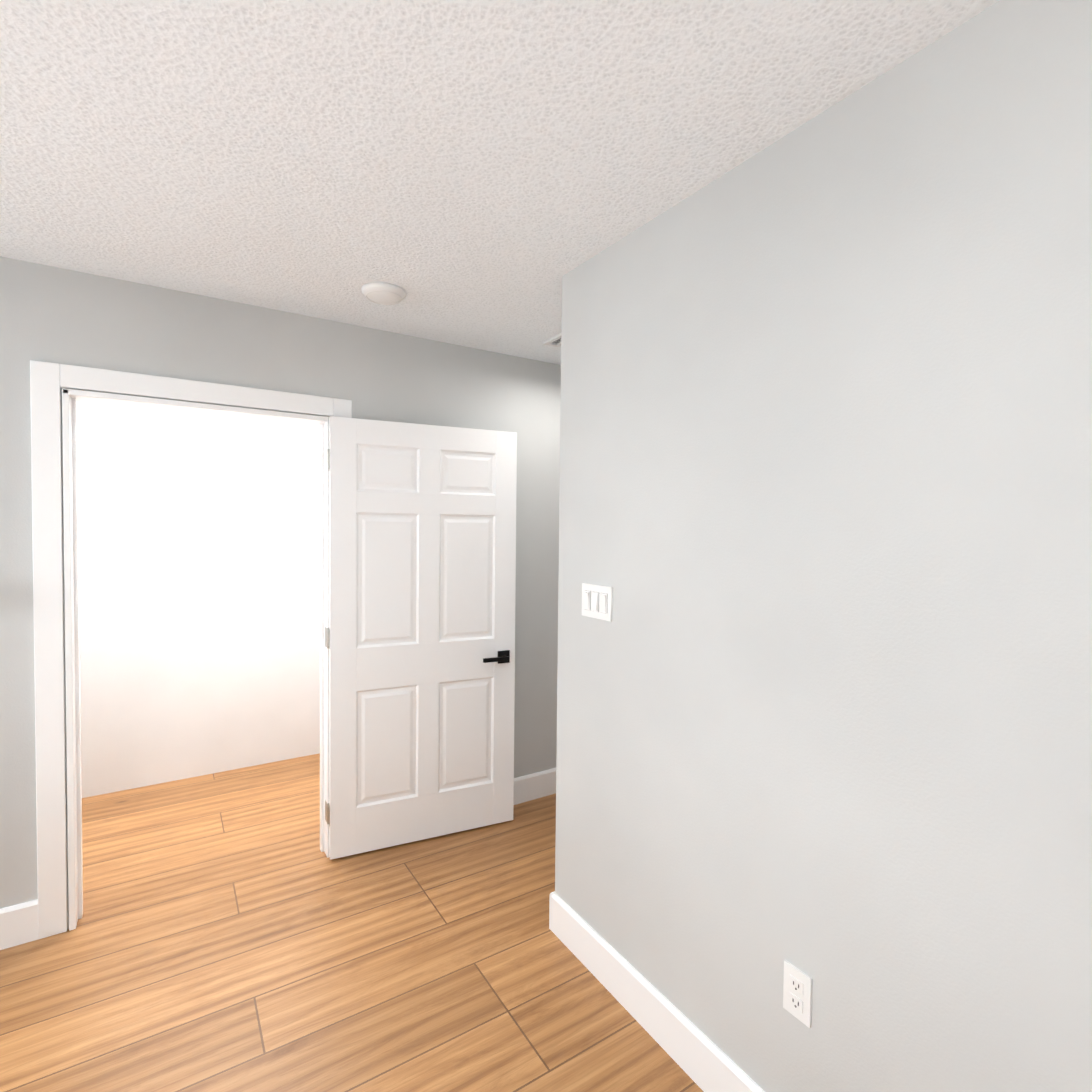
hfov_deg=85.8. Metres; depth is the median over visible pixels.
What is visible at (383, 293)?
smoke detector
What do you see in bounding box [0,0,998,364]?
ceiling
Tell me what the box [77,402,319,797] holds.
wall
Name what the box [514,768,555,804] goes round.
baseboard
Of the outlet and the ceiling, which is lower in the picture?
the outlet
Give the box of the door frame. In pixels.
[30,360,351,938]
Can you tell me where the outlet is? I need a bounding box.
[783,960,811,1027]
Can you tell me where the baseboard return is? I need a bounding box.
[549,891,554,929]
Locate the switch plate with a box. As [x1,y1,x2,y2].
[582,583,612,621]
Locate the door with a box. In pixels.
[327,416,516,859]
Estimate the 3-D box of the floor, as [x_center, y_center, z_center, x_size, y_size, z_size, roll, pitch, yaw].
[-0.562,1.574,0.518,5.856,0.100,7.167,0,2,-33]
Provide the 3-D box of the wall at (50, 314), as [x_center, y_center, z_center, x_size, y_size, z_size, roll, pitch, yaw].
[-1.736,0.214,2.324,5.856,2.490,0.120,0,2,-33]
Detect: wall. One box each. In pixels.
[0,256,560,928]
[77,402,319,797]
[555,0,1091,1091]
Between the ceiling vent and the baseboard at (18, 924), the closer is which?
the baseboard at (18, 924)
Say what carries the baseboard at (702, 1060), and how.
attached to the wall at (825, 674)
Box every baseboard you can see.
[0,899,37,949]
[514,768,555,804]
[551,893,764,1091]
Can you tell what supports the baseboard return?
attached to the wall
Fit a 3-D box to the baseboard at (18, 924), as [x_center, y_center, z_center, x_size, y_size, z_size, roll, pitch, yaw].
[-2.981,1.398,1.483,2.596,0.145,0.015,0,2,-33]
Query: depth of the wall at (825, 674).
1.26 m
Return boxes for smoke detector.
[362,282,405,304]
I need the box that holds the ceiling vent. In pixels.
[543,333,560,346]
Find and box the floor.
[0,753,702,1091]
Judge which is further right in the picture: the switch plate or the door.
the switch plate
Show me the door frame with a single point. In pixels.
(48, 380)
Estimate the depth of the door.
2.85 m

